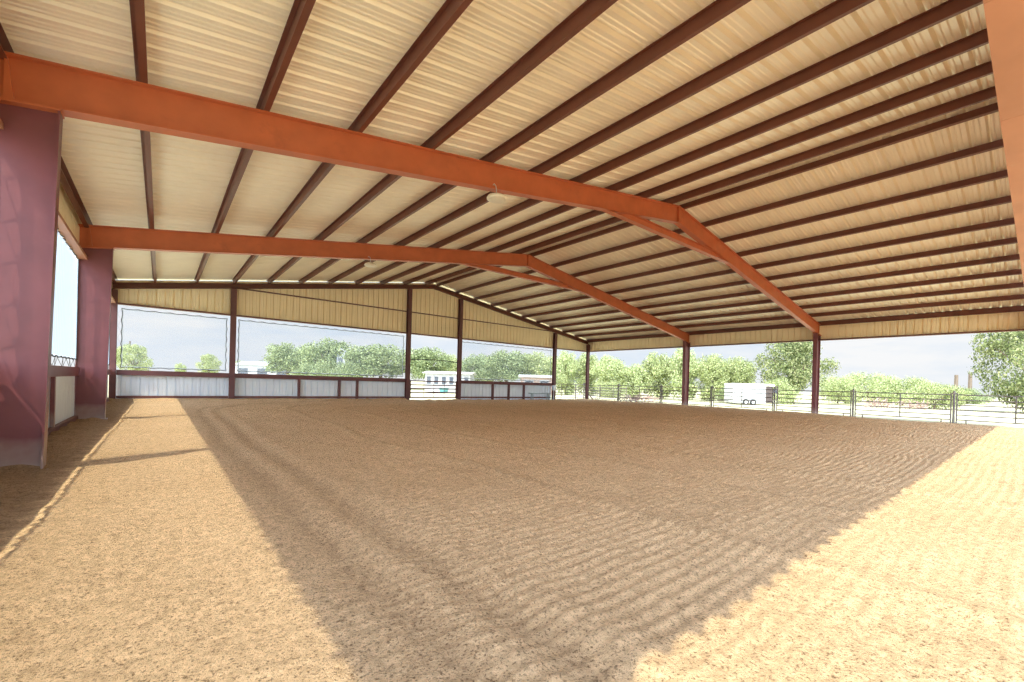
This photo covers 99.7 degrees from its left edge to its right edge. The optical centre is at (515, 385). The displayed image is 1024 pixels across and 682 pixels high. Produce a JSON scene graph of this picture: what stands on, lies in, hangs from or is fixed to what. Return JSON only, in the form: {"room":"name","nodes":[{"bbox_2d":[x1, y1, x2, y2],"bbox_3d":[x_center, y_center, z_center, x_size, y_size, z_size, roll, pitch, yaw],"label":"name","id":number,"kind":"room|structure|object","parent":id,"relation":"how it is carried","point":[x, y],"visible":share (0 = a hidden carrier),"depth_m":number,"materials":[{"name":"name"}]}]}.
{"room":"sports facility","nodes":[
{"label":"sports facility","id":0,"kind":"room"},
{"bbox_2d":[0,119,115,302],"bbox_3d":[-9.125,-3.694,8.630,0.250,1.061,24.920,1,0,-39],"label":"wall","id":1,"kind":"structure","parent":0,"point":[68,219],"depth_m":9.67,"materials":[{"name":"beige metal"}]},
{"bbox_2d":[112,280,586,351],"bbox_3d":[-5.331,-4.874,27.739,30.206,3.424,0.250,1,0,-39],"label":"wall","id":2,"kind":"structure","parent":0,"point":[434,312],"depth_m":24.89,"materials":[{"name":"beige metal"}]},
{"bbox_2d":[117,306,228,372],"bbox_3d":[-15.367,-2.019,19.593,4.002,2.774,0.028,1,0,-39],"label":"windscreen","id":3,"kind":"object","parent":2,"relation":"attached to","point":[123,309],"visible":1,"depth_m":19.33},
{"bbox_2d":[235,317,405,377],"bbox_3d":[-10.228,-1.896,23.823,8.874,2.774,0.028,1,0,-39],"label":"windscreen","id":4,"kind":"object","parent":2,"relation":"attached to","point":[238,328],"visible":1,"depth_m":23.12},
{"bbox_2d":[461,341,551,382],"bbox_3d":[-0.424,-1.661,31.892,8.687,2.774,0.028,1,0,-39],"label":"windscreen","id":5,"kind":"object","parent":2,"relation":"attached to","point":[477,341],"visible":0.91,"depth_m":32.08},
{"bbox_2d":[0,398,1023,681],"bbox_3d":[4.620,1.374,15.404,30.499,0.528,32.499,1,0,-39],"label":"floor","id":6,"kind":"structure","parent":0,"point":[157,539],"depth_m":3.33,"materials":[{"name":"brown sand"}]},
{"bbox_2d":[48,365,79,434],"bbox_3d":[-8.817,0.298,8.062,0.152,1.366,7.556,1,0,-39],"label":"wainscot panel","id":7,"kind":"object","parent":6,"relation":"on","point":[62,378],"visible":0.41,"depth_m":9.43,"materials":[{"name":"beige metal"}]},
{"bbox_2d":[51,228,78,366],"bbox_3d":[-8.743,-1.766,8.062,0.079,2.774,7.553,1,0,-39],"label":"windscreen","id":8,"kind":"object","parent":7,"relation":"on","point":[66,254],"visible":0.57,"depth_m":9.56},
{"bbox_2d":[74,369,110,401],"bbox_3d":[-14.137,0.111,14.532,0.152,1.366,8.861,1,0,-39],"label":"wainscot panel","id":9,"kind":"object","parent":6,"relation":"on","point":[109,370],"visible":0.03,"depth_m":17.75,"materials":[{"name":"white metal"}]},
{"bbox_2d":[108,315,110,368],"bbox_3d":[-14.066,-1.954,14.535,0.079,2.774,8.864,1,0,-39],"label":"windscreen","id":10,"kind":"object","parent":9,"relation":"on","point":[110,315],"visible":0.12,"depth_m":17.89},
{"bbox_2d":[108,289,117,398],"bbox_3d":[-16.903,-1.679,18.128,0.212,4.715,0.236,1,0,-39],"label":"post","id":11,"kind":"object","parent":6,"relation":"on","point":[114,306],"visible":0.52,"depth_m":18.05,"materials":[{"name":"brown metal"}]},
{"bbox_2d":[116,370,228,398],"bbox_3d":[-15.427,0.030,19.600,4.197,1.334,0.250,1,0,-39],"label":"wainscot panel","id":12,"kind":"object","parent":6,"relation":"on","point":[132,384],"visible":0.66,"depth_m":19.49,"materials":[{"name":"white metal"}]},
{"bbox_2d":[228,288,236,398],"bbox_3d":[-13.643,-1.927,20.817,0.325,5.448,0.309,1,0,-39],"label":"post","id":13,"kind":"object","parent":6,"relation":"on","point":[233,311],"visible":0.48,"depth_m":20.73,"materials":[{"name":"brown metal"}]},
{"bbox_2d":[235,373,404,398],"bbox_3d":[-10.285,0.169,23.832,9.060,1.366,0.250,1,0,-39],"label":"wainscot panel","id":14,"kind":"object","parent":6,"relation":"on","point":[256,386],"visible":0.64,"depth_m":23.38,"materials":[{"name":"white metal"}]},
{"bbox_2d":[74,224,689,419],"bbox_3d":[0.471,-2.521,20.621,30.255,7.442,0.293,1,0,-39],"label":"frame","id":15,"kind":"object","parent":6,"relation":"on","point":[98,242],"visible":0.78,"depth_m":12.68,"materials":[{"name":"red metal"}]},
{"bbox_2d":[364,256,376,267],"bbox_3d":[-5.269,-4.507,15.685,0.439,0.369,0.439,1,0,-39],"label":"ceiling light","id":16,"kind":"object","parent":15,"relation":"hanging from","point":[368,264],"visible":1,"depth_m":15.57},
{"bbox_2d":[436,102,998,285],"bbox_3d":[2.731,-6.221,18.418,0.138,0.202,24.928,1,0,-39],"label":"roof purlin","id":17,"kind":"structure","parent":15,"relation":"on","point":[992,108],"depth_m":11.77,"materials":[{"name":"metal"}]},
{"bbox_2d":[549,269,1021,327],"bbox_3d":[10.595,-4.390,24.938,0.138,0.202,24.928,1,0,-39],"label":"roof purlin","id":18,"kind":"structure","parent":15,"relation":"on","point":[1016,271],"depth_m":19.64,"materials":[{"name":"metal"}]},
{"bbox_2d":[404,289,412,399],"bbox_3d":[-6.603,-2.488,26.591,0.325,6.906,0.309,1,0,-39],"label":"post","id":19,"kind":"object","parent":6,"relation":"on","point":[409,291],"visible":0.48,"depth_m":26.52,"materials":[{"name":"brown metal"}]},
{"bbox_2d":[112,282,589,344],"bbox_3d":[-5.250,-5.117,27.648,30.092,2.656,0.179,1,0,-39],"label":"rafter","id":20,"kind":"object","parent":19,"relation":"on","point":[120,285],"visible":1,"depth_m":23.26,"materials":[{"name":"metal"}]},
{"bbox_2d":[411,359,457,362],"bbox_3d":[-5.199,-1.604,27.771,3.460,0.131,0.057,1,0,-39],"label":"bar","id":21,"kind":"object","parent":19,"relation":"attached to","point":[411,359],"visible":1,"depth_m":27.60,"materials":[{"name":"black metal"}]},
{"bbox_2d":[0,51,821,468],"bbox_3d":[5.378,-2.349,14.655,30.255,7.442,0.293,1,0,-39],"label":"frame","id":22,"kind":"object","parent":6,"relation":"on","point":[36,95],"visible":0.88,"depth_m":5.61,"materials":[{"name":"red metal"}]},
{"bbox_2d":[0,23,117,283],"bbox_3d":[-9.093,-4.117,8.755,0.106,0.244,24.928,1,0,-39],"label":"strut","id":23,"kind":"object","parent":22,"relation":"attached to","point":[66,180],"visible":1,"depth_m":8.94,"materials":[{"name":"metal"}]},
{"bbox_2d":[129,0,156,282],"bbox_3d":[-8.116,-4.329,9.552,0.138,0.202,24.928,1,0,-39],"label":"purlin","id":24,"kind":"structure","parent":22,"relation":"on","point":[137,7],"depth_m":5.79,"materials":[{"name":"metal"}]},
{"bbox_2d":[232,0,472,282],"bbox_3d":[-5.843,-4.744,11.410,0.138,0.202,24.928,1,0,-39],"label":"roof purlin","id":25,"kind":"structure","parent":22,"relation":"on","point":[450,11],"depth_m":6.57,"materials":[{"name":"metal"}]},
{"bbox_2d":[266,0,617,283],"bbox_3d":[-4.706,-4.952,12.338,0.138,0.202,24.928,1,0,-39],"label":"roof purlin","id":26,"kind":"structure","parent":22,"relation":"on","point":[589,10],"depth_m":6.92,"materials":[{"name":"metal"}]},
{"bbox_2d":[487,184,505,202],"bbox_3d":[-0.426,-4.323,9.667,0.439,0.369,0.439,1,0,-39],"label":"ceiling light","id":27,"kind":"object","parent":22,"relation":"hanging from","point":[496,197],"visible":1,"depth_m":9.57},
{"bbox_2d":[354,0,982,283],"bbox_3d":[-1.296,-5.574,15.125,0.138,0.202,24.928,1,0,-39],"label":"roof purlin","id":28,"kind":"structure","parent":22,"relation":"on","point":[948,9],"depth_m":7.90,"materials":[{"name":"metal"}]},
{"bbox_2d":[424,86,996,284],"bbox_3d":[2.115,-6.197,17.912,0.138,0.202,24.928,1,0,-39],"label":"roof purlin","id":29,"kind":"structure","parent":22,"relation":"on","point":[989,93],"depth_m":11.21,"materials":[{"name":"metal"}]},
{"bbox_2d":[455,139,1003,292],"bbox_3d":[3.855,-5.960,19.349,0.138,0.202,24.928,1,0,-39],"label":"roof purlin","id":30,"kind":"structure","parent":22,"relation":"on","point":[990,146],"depth_m":13.03,"materials":[{"name":"metal"}]},
{"bbox_2d":[474,170,1007,299],"bbox_3d":[4.978,-5.698,20.281,0.138,0.202,24.928,1,0,-39],"label":"roof purlin","id":31,"kind":"structure","parent":22,"relation":"on","point":[1000,174],"depth_m":14.12,"materials":[{"name":"metal"}]},
{"bbox_2d":[507,218,1014,311],"bbox_3d":[7.225,-5.175,22.144,0.138,0.202,24.928,1,0,-39],"label":"roof purlin","id":32,"kind":"structure","parent":22,"relation":"on","point":[1005,222],"depth_m":16.46,"materials":[{"name":"metal"}]},
{"bbox_2d":[522,237,1017,317],"bbox_3d":[8.349,-4.913,23.075,0.138,0.202,24.928,1,0,-39],"label":"roof purlin","id":33,"kind":"structure","parent":22,"relation":"on","point":[1013,240],"depth_m":17.54,"materials":[{"name":"metal"}]},
{"bbox_2d":[536,254,1019,322],"bbox_3d":[9.472,-4.652,24.006,0.138,0.202,24.928,1,0,-39],"label":"roof purlin","id":34,"kind":"structure","parent":22,"relation":"on","point":[1015,256],"depth_m":18.60,"materials":[{"name":"metal"}]},
{"bbox_2d":[563,282,1023,332],"bbox_3d":[11.719,-4.129,25.869,0.138,0.202,24.928,1,0,-39],"label":"roof purlin","id":35,"kind":"structure","parent":22,"relation":"on","point":[1020,284],"depth_m":20.70,"materials":[{"name":"metal"}]},
{"bbox_2d":[574,294,1023,336],"bbox_3d":[12.842,-3.867,26.801,0.138,0.202,24.928,1,0,-39],"label":"roof purlin","id":36,"kind":"structure","parent":22,"relation":"on","point":[1020,296],"depth_m":21.73,"materials":[{"name":"metal"}]},
{"bbox_2d":[587,305,1023,341],"bbox_3d":[13.993,-3.565,27.756,0.106,0.244,24.928,1,0,-39],"label":"strut","id":37,"kind":"object","parent":22,"relation":"attached to","point":[1009,308],"visible":1,"depth_m":22.90,"materials":[{"name":"metal"}]},
{"bbox_2d":[410,380,456,397],"bbox_3d":[-5.253,0.250,27.790,3.359,1.122,0.065,1,0,-39],"label":"gate","id":38,"kind":"object","parent":6,"relation":"on","point":[444,385],"visible":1,"depth_m":27.77,"materials":[{"name":"white metal"}]},
{"bbox_2d":[456,298,463,398],"bbox_3d":[-3.747,-2.390,28.942,0.325,6.847,0.309,1,0,-39],"label":"post","id":39,"kind":"object","parent":6,"relation":"on","point":[460,306],"visible":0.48,"depth_m":28.88,"materials":[{"name":"brown metal"}]},
{"bbox_2d":[461,380,551,399],"bbox_3d":[-0.513,0.403,31.876,8.792,1.366,0.250,1,0,-39],"label":"wainscot panel","id":40,"kind":"object","parent":6,"relation":"on","point":[474,390],"visible":0.9,"depth_m":31.58,"materials":[{"name":"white metal"}]},
{"bbox_2d":[529,393,550,399],"bbox_3d":[1.889,0.863,33.392,2.115,0.572,0.301,1,0,-39],"label":"bench","id":41,"kind":"object","parent":6,"relation":"on","point":[529,393],"visible":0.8,"depth_m":33.25,"materials":[{"name":"paint"}]},
{"bbox_2d":[551,333,556,399],"bbox_3d":[3.108,-1.512,34.605,0.325,5.420,0.309,1,0,-39],"label":"post","id":42,"kind":"object","parent":6,"relation":"on","point":[554,358],"visible":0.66,"depth_m":34.59,"materials":[{"name":"brown metal"}]},
{"bbox_2d":[585,345,592,398],"bbox_3d":[6.389,-1.105,36.913,0.222,4.760,0.842,1,0,-42],"label":"post","id":43,"kind":"object","parent":6,"relation":"on","point":[587,395],"visible":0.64,"depth_m":37.11,"materials":[{"name":"red metal"}]},
{"bbox_2d":[0,0,1023,339],"bbox_3d":[2.509,-5.198,18.223,30.401,2.518,25.155,1,0,-39],"label":"ceiling","id":44,"kind":"structure","parent":0,"point":[223,50],"depth_m":8.94,"materials":[{"name":"beige metal"}]},
{"bbox_2d":[194,0,315,282],"bbox_3d":[-6.979,-4.537,10.481,0.138,0.202,24.928,1,0,-39],"label":"purlin","id":45,"kind":"structure","parent":44,"relation":"attached to","point":[300,12],"depth_m":6.20,"materials":[{"name":"metal"}]},
{"bbox_2d":[299,0,750,283],"bbox_3d":[-3.569,-5.159,13.267,0.138,0.202,24.928,1,0,-39],"label":"roof purlin","id":46,"kind":"structure","parent":44,"relation":"attached to","point":[717,10],"depth_m":7.25,"materials":[{"name":"metal"}]},
{"bbox_2d":[327,0,874,283],"bbox_3d":[-2.432,-5.367,14.196,0.138,0.202,24.928,1,0,-39],"label":"roof purlin","id":47,"kind":"structure","parent":44,"relation":"attached to","point":[838,9],"depth_m":7.53,"materials":[{"name":"metal"}]},
{"bbox_2d":[380,28,988,283],"bbox_3d":[-0.159,-5.782,16.054,0.138,0.202,24.928,1,0,-39],"label":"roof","id":48,"kind":"structure","parent":44,"relation":"attached to","point":[978,39],"depth_m":8.95,"materials":[{"name":"metal"}]},
{"bbox_2d":[403,61,992,283],"bbox_3d":[0.978,-5.990,16.983,0.138,0.202,24.928,1,0,-39],"label":"roof purlin","id":49,"kind":"structure","parent":44,"relation":"attached to","point":[985,69],"depth_m":10.14,"materials":[{"name":"metal"}]},
{"bbox_2d":[490,195,1011,305],"bbox_3d":[6.102,-5.437,21.212,0.138,0.202,24.928,1,0,-39],"label":"roof purlin","id":50,"kind":"structure","parent":44,"relation":"attached to","point":[1007,199],"depth_m":15.33,"materials":[{"name":"metal"}]},
{"bbox_2d":[108,375,1023,427],"bbox_3d":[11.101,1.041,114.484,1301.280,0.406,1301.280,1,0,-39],"label":"ground","id":51,"kind":"structure","parent":0,"point":[671,400],"depth_m":36.64,"materials":[{"name":"beige soil"}]},
{"bbox_2d":[116,342,154,370],"bbox_3d":[-68.613,-4.306,77.290,6.301,6.805,6.143,1,0,-34],"label":"broadleaf tree","id":52,"kind":"object","parent":51,"relation":"on","point":[134,350],"visible":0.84,"depth_m":76.71,"materials":[{"name":"green plant"}]},
{"bbox_2d":[174,363,186,371],"bbox_3d":[-78.983,-3.405,101.699,2.587,4.046,2.776,2,0,-22],"label":"broadleaf tree","id":53,"kind":"object","parent":51,"relation":"on","point":[179,365],"visible":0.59,"depth_m":101.13,"materials":[{"name":"green plant"}]},
{"bbox_2d":[194,353,220,372],"bbox_3d":[-63.634,-3.816,89.243,4.992,5.942,4.867,2,0,41],"label":"broadleaf tree","id":54,"kind":"object","parent":51,"relation":"on","point":[207,361],"visible":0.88,"depth_m":88.53,"materials":[{"name":"green plant"}]},
{"bbox_2d":[235,361,292,374],"bbox_3d":[-50.097,-2.691,89.042,12.123,4.389,8.133,2,0,0],"label":"barn","id":55,"kind":"object","parent":51,"relation":"on","point":[244,365],"visible":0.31,"depth_m":85.37,"materials":[{"name":"white metal"}]},
{"bbox_2d":[261,342,309,374],"bbox_3d":[-42.145,-4.101,79.886,8.451,7.947,9.070,2,0,-4],"label":"broadleaf tree","id":56,"kind":"object","parent":51,"relation":"on","point":[286,359],"visible":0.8,"depth_m":77.84,"materials":[{"name":"green plant"}]},
{"bbox_2d":[287,362,333,375],"bbox_3d":[-29.423,-1.375,61.753,5.931,4.288,6.797,1,0,-45],"label":"bush","id":57,"kind":"object","parent":51,"relation":"on","point":[315,368],"visible":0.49,"depth_m":61.32,"materials":[{"name":"green plant"}]},
{"bbox_2d":[297,337,356,373],"bbox_3d":[-32.619,-4.098,74.600,9.520,8.570,10.217,1,0,-23],"label":"broadleaf tree","id":58,"kind":"object","parent":51,"relation":"on","point":[326,354],"visible":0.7,"depth_m":72.59,"materials":[{"name":"green plant"}]},
{"bbox_2d":[335,348,351,369],"bbox_3d":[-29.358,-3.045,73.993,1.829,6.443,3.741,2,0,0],"label":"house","id":59,"kind":"object","parent":51,"relation":"on","point":[339,358],"visible":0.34,"depth_m":72.35,"materials":[{"name":"white glass"}]},
{"bbox_2d":[327,360,362,376],"bbox_3d":[-26.635,-1.545,66.777,6.399,4.906,7.334,2,0,-19],"label":"bush","id":60,"kind":"object","parent":51,"relation":"on","point":[346,368],"visible":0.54,"depth_m":65.81,"materials":[{"name":"green plant"}]},
{"bbox_2d":[341,343,410,377],"bbox_3d":[-22.135,-3.188,70.150,11.326,7.346,10.425,2,0,27],"label":"broadleaf tree","id":61,"kind":"object","parent":51,"relation":"on","point":[377,359],"visible":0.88,"depth_m":67.66,"materials":[{"name":"green plant"}]},
{"bbox_2d":[402,346,453,379],"bbox_3d":[-13.942,-2.781,68.407,7.728,7.000,6.956,2,0,24],"label":"broadleaf tree","id":62,"kind":"object","parent":51,"relation":"on","point":[417,366],"visible":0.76,"depth_m":66.89,"materials":[{"name":"green plant"}]},
{"bbox_2d":[422,371,476,391],"bbox_3d":[-8.963,-0.550,59.775,6.585,2.776,6.506,2,0,0],"label":"house","id":63,"kind":"object","parent":51,"relation":"on","point":[429,375],"visible":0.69,"depth_m":56.92,"materials":[{"name":"white"}]},
{"bbox_2d":[440,354,462,371],"bbox_3d":[-12.113,-2.614,79.786,5.049,6.627,4.545,2,0,41],"label":"broadleaf tree","id":64,"kind":"object","parent":51,"relation":"on","point":[452,369],"visible":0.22,"depth_m":78.61,"materials":[{"name":"green plant"}]},
{"bbox_2d":[462,354,493,380],"bbox_3d":[-5.879,-2.205,69.870,6.329,6.258,5.698,2,0,14],"label":"broadleaf tree","id":65,"kind":"object","parent":51,"relation":"on","point":[477,362],"visible":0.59,"depth_m":68.57,"materials":[{"name":"green plant"}]},
{"bbox_2d":[478,349,532,381],"bbox_3d":[-1.662,-2.280,66.715,8.400,6.704,7.731,2,0,-5],"label":"broadleaf tree","id":66,"kind":"object","parent":51,"relation":"on","point":[498,363],"visible":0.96,"depth_m":64.75,"materials":[{"name":"green plant"}]},
{"bbox_2d":[518,374,551,391],"bbox_3d":[2.607,-0.097,56.117,4.505,2.568,5.693,2,0,0],"label":"shed","id":67,"kind":"object","parent":51,"relation":"on","point":[538,378],"visible":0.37,"depth_m":53.67,"materials":[{"name":"white metal"}]},
{"bbox_2d":[520,351,557,379],"bbox_3d":[3.703,-2.142,68.467,6.678,6.713,7.418,2,0,20],"label":"broadleaf tree","id":68,"kind":"object","parent":51,"relation":"on","point":[538,363],"visible":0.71,"depth_m":66.50,"materials":[{"name":"green plant"}]},
{"bbox_2d":[551,384,575,398],"bbox_3d":[3.906,0.546,36.827,3.683,1.407,0.055,1,0,-39],"label":"panel","id":69,"kind":"object","parent":51,"relation":"on","point":[561,389],"visible":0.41,"depth_m":37.07,"materials":[{"name":"grey metal"}]},
{"bbox_2d":[556,350,583,394],"bbox_3d":[6.989,-1.634,58.572,4.446,6.338,4.718,2,0,17],"label":"broadleaf tree","id":70,"kind":"object","parent":51,"relation":"on","point":[567,367],"visible":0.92,"depth_m":57.65,"materials":[{"name":"green plant"}]},
{"bbox_2d":[573,352,599,395],"bbox_3d":[10.250,-1.531,60.169,4.570,6.295,4.849,2,0,34],"label":"broadleaf tree","id":71,"kind":"object","parent":51,"relation":"on","point":[593,361],"visible":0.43,"depth_m":59.37,"materials":[{"name":"green plant"}]},
{"bbox_2d":[575,384,597,398],"bbox_3d":[6.751,0.606,40.778,0.056,1.407,3.683,2,0,45],"label":"panel","id":72,"kind":"object","parent":51,"relation":"on","point":[576,384],"visible":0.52,"depth_m":39.98,"materials":[{"name":"grey metal"}]},
{"bbox_2d":[584,384,617,400],"bbox_3d":[7.184,0.641,36.629,0.055,1.407,3.683,1,0,-39],"label":"panel","id":73,"kind":"object","parent":51,"relation":"on","point":[584,384],"visible":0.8,"depth_m":36.10,"materials":[{"name":"grey metal"}]},
{"bbox_2d":[589,354,624,394],"bbox_3d":[11.959,-1.195,55.204,4.666,5.717,4.951,1,0,-31],"label":"broadleaf tree","id":74,"kind":"object","parent":51,"relation":"on","point":[608,369],"visible":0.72,"depth_m":54.44,"materials":[{"name":"green plant"}]},
{"bbox_2d":[595,380,627,397],"bbox_3d":[10.829,0.541,48.633,3.903,2.344,3.405,2,0,-16],"label":"bush","id":75,"kind":"object","parent":51,"relation":"on","point":[604,389],"visible":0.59,"depth_m":48.29,"materials":[{"name":"green plant"}]},
{"bbox_2d":[599,386,626,398],"bbox_3d":[9.792,0.679,43.206,3.683,1.407,0.056,1,0,-31],"label":"panel","id":76,"kind":"object","parent":51,"relation":"on","point":[613,386],"visible":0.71,"depth_m":43.16,"materials":[{"name":"grey metal"}]},
{"bbox_2d":[618,363,653,397],"bbox_3d":[14.673,-0.552,53.759,4.302,4.479,4.565,1,0,-29],"label":"broadleaf tree","id":77,"kind":"object","parent":51,"relation":"on","point":[632,379],"visible":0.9,"depth_m":52.76,"materials":[{"name":"green plant"}]},
{"bbox_2d":[619,394,658,401],"bbox_3d":[10.977,1.091,37.657,5.643,0.775,2.368,1,0,-39],"label":"brush pile","id":78,"kind":"object","parent":51,"relation":"on","point":[635,397],"visible":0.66,"depth_m":37.07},
{"bbox_2d":[620,385,660,402],"bbox_3d":[9.638,0.727,33.646,0.055,1.407,3.683,1,0,-39],"label":"panel","id":79,"kind":"object","parent":51,"relation":"on","point":[639,389],"visible":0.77,"depth_m":33.47,"materials":[{"name":"grey metal"}]},
{"bbox_2d":[639,351,676,398],"bbox_3d":[17.849,-1.195,53.625,5.046,6.109,4.755,1,0,-34],"label":"broadleaf tree","id":80,"kind":"object","parent":51,"relation":"on","point":[657,369],"visible":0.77,"depth_m":52.92,"materials":[{"name":"green plant"}]},
{"bbox_2d":[666,348,704,399],"bbox_3d":[20.452,-1.343,52.022,4.392,6.624,4.660,2,0,44],"label":"broadleaf tree","id":81,"kind":"object","parent":51,"relation":"on","point":[676,374],"visible":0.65,"depth_m":51.36,"materials":[{"name":"green plant"}]},
{"bbox_2d":[662,386,710,405],"bbox_3d":[12.065,0.813,30.694,0.055,1.407,3.683,1,0,-39],"label":"panel","id":82,"kind":"object","parent":51,"relation":"on","point":[663,386],"visible":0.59,"depth_m":30.42,"materials":[{"name":"grey metal"}]},
{"bbox_2d":[710,386,713,406],"bbox_3d":[13.281,0.786,29.218,0.098,1.578,0.260,1,0,-39],"label":"fence post","id":83,"kind":"object","parent":51,"relation":"on","point":[711,387],"visible":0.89,"depth_m":29.19,"materials":[{"name":"grey metal"}]},
{"bbox_2d":[690,353,735,400],"bbox_3d":[22.867,-0.929,50.391,5.105,5.877,5.417,2,0,16],"label":"broadleaf tree","id":84,"kind":"object","parent":51,"relation":"on","point":[712,371],"visible":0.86,"depth_m":49.25,"materials":[{"name":"green plant"}]},
{"bbox_2d":[714,389,734,402],"bbox_3d":[20.892,1.006,42.353,2.537,1.944,2.213,2,0,26],"label":"bush","id":85,"kind":"object","parent":51,"relation":"on","point":[722,390],"visible":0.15,"depth_m":42.35,"materials":[{"name":"green plant"}]},
{"bbox_2d":[725,356,759,383],"bbox_3d":[25.917,-0.729,50.373,4.680,5.624,4.966,2,0,4],"label":"broadleaf tree","id":86,"kind":"object","parent":51,"relation":"on","point":[743,372],"visible":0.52,"depth_m":49.22,"materials":[{"name":"green plant"}]},
{"bbox_2d":[713,388,772,410],"bbox_3d":[14.518,0.899,27.711,0.055,1.407,3.683,1,0,-39],"label":"panel","id":87,"kind":"object","parent":51,"relation":"on","point":[741,396],"visible":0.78,"depth_m":27.60,"materials":[{"name":"grey metal"}]},
{"bbox_2d":[717,383,777,404],"bbox_3d":[20.760,0.782,38.974,4.996,1.936,1.651,2,0,0],"label":"trailer","id":88,"kind":"object","parent":51,"relation":"on","point":[740,387],"visible":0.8,"depth_m":38.23,"materials":[{"name":"white metal"}]},
{"bbox_2d":[772,387,776,410],"bbox_3d":[15.734,0.872,26.235,0.098,1.578,0.260,1,0,-39],"label":"fence post","id":89,"kind":"object","parent":51,"relation":"on","point":[774,388],"visible":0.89,"depth_m":26.20,"materials":[{"name":"metal"}]},
{"bbox_2d":[763,376,802,404],"bbox_3d":[28.032,0.650,45.373,4.098,3.456,3.576,2,0,-14],"label":"bush","id":90,"kind":"object","parent":51,"relation":"on","point":[781,385],"visible":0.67,"depth_m":44.78,"materials":[{"name":"green plant"}]},
{"bbox_2d":[754,341,841,403],"bbox_3d":[29.833,-1.752,47.402,9.091,7.669,7.410,1,0,-28],"label":"broadleaf tree","id":91,"kind":"object","parent":51,"relation":"on","point":[791,366],"visible":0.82,"depth_m":45.90,"materials":[{"name":"green plant"}]},
{"bbox_2d":[776,390,851,415],"bbox_3d":[16.971,0.985,24.728,0.055,1.407,3.683,1,0,-39],"label":"panel","id":92,"kind":"object","parent":51,"relation":"on","point":[850,396],"visible":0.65,"depth_m":24.42,"materials":[{"name":"grey metal"}]},
{"bbox_2d":[819,375,866,403],"bbox_3d":[40.235,0.655,53.455,5.150,4.286,5.903,2,0,21],"label":"bush","id":93,"kind":"object","parent":51,"relation":"on","point":[842,384],"visible":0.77,"depth_m":52.49,"materials":[{"name":"green plant"}]},
{"bbox_2d":[850,389,856,416],"bbox_3d":[18.187,0.959,23.252,0.098,1.578,0.260,1,0,-39],"label":"fence post","id":94,"kind":"object","parent":51,"relation":"on","point":[852,390],"visible":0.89,"depth_m":23.22,"materials":[{"name":"grey metal"}]},
{"bbox_2d":[846,371,902,402],"bbox_3d":[50.381,0.485,61.525,7.174,5.442,7.980,2,0,15],"label":"bush","id":95,"kind":"object","parent":51,"relation":"on","point":[871,379],"visible":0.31,"depth_m":61.26,"materials":[{"name":"green plant"}]},
{"bbox_2d":[863,398,899,408],"bbox_3d":[34.584,1.614,40.843,5.808,1.069,2.493,1,0,-39],"label":"brush pile","id":96,"kind":"object","parent":51,"relation":"on","point":[877,400],"visible":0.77,"depth_m":40.30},
{"bbox_2d":[868,375,930,405],"bbox_3d":[46.405,0.832,52.200,6.356,4.304,7.285,2,0,-10],"label":"bush","id":97,"kind":"object","parent":51,"relation":"on","point":[892,387],"visible":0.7,"depth_m":51.90,"materials":[{"name":"green plant"}]},
{"bbox_2d":[854,392,951,422],"bbox_3d":[19.399,1.071,21.777,0.055,1.407,3.683,1,0,-39],"label":"panel","id":98,"kind":"object","parent":51,"relation":"on","point":[900,398],"visible":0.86,"depth_m":21.65,"materials":[{"name":"grey metal"}]},
{"bbox_2d":[897,399,930,409],"bbox_3d":[37.574,1.748,40.600,5.279,0.965,2.158,1,0,-39],"label":"brush pile","id":99,"kind":"object","parent":51,"relation":"on","point":[907,405],"visible":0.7,"depth_m":40.08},
{"bbox_2d":[903,381,974,409],"bbox_3d":[41.287,1.120,42.428,5.496,3.243,4.796,2,0,23],"label":"bush","id":100,"kind":"object","parent":51,"relation":"on","point":[931,388],"visible":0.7,"depth_m":41.79,"materials":[{"name":"green plant"}]},
{"bbox_2d":[950,391,957,422],"bbox_3d":[20.614,1.044,20.300,0.098,1.578,0.260,1,0,-39],"label":"fence post","id":101,"kind":"object","parent":51,"relation":"on","point":[954,393],"visible":0.89,"depth_m":20.27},
{"bbox_2d":[954,375,957,388],"bbox_3d":[124.487,0.641,121.999,1.789,7.302,0.952,1,0,-39],"label":"utility pole","id":102,"kind":"object","parent":51,"relation":"on","point":[955,376],"visible":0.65,"depth_m":121.69,"materials":[{"name":"brown wood"}]},
{"bbox_2d":[942,388,996,404],"bbox_3d":[76.214,1.900,73.225,7.996,3.368,7.188,2,0,2],"label":"bush","id":103,"kind":"object","parent":51,"relation":"on","point":[985,398],"visible":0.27,"depth_m":71.04,"materials":[{"name":"green plant"}]},
{"bbox_2d":[968,374,971,388],"bbox_3d":[128.447,0.556,121.998,1.789,7.697,0.951,1,0,-39],"label":"utility pole","id":104,"kind":"object","parent":51,"relation":"on","point":[969,377],"visible":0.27,"depth_m":121.78,"materials":[{"name":"brown wood"}]},
{"bbox_2d":[955,394,1023,423],"bbox_3d":[21.826,1.156,18.825,0.055,1.407,3.683,1,0,-39],"label":"panel","id":105,"kind":"object","parent":51,"relation":"on","point":[957,400],"visible":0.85,"depth_m":19.39,"materials":[{"name":"grey metal"}]},
{"bbox_2d":[968,331,1023,412],"bbox_3d":[45.062,-1.794,37.356,8.237,8.910,8.116,2,0,18],"label":"broadleaf tree","id":106,"kind":"object","parent":51,"relation":"on","point":[1011,348],"visible":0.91,"depth_m":38.48,"materials":[{"name":"green plant"}]},
{"bbox_2d":[588,311,1023,351],"bbox_3d":[14.113,-3.139,27.756,0.242,1.061,24.920,1,0,-39],"label":"wall","id":107,"kind":"structure","parent":0,"point":[1009,321],"depth_m":23.21,"materials":[{"name":"beige metal"}]},
{"bbox_2d":[983,0,1023,283],"bbox_3d":[10.382,-4.292,8.631,30.206,3.367,0.315,1,0,-39],"label":"beam","id":108,"kind":"structure","parent":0,"point":[1004,18],"depth_m":3.94,"materials":[{"name":"orange metal"}]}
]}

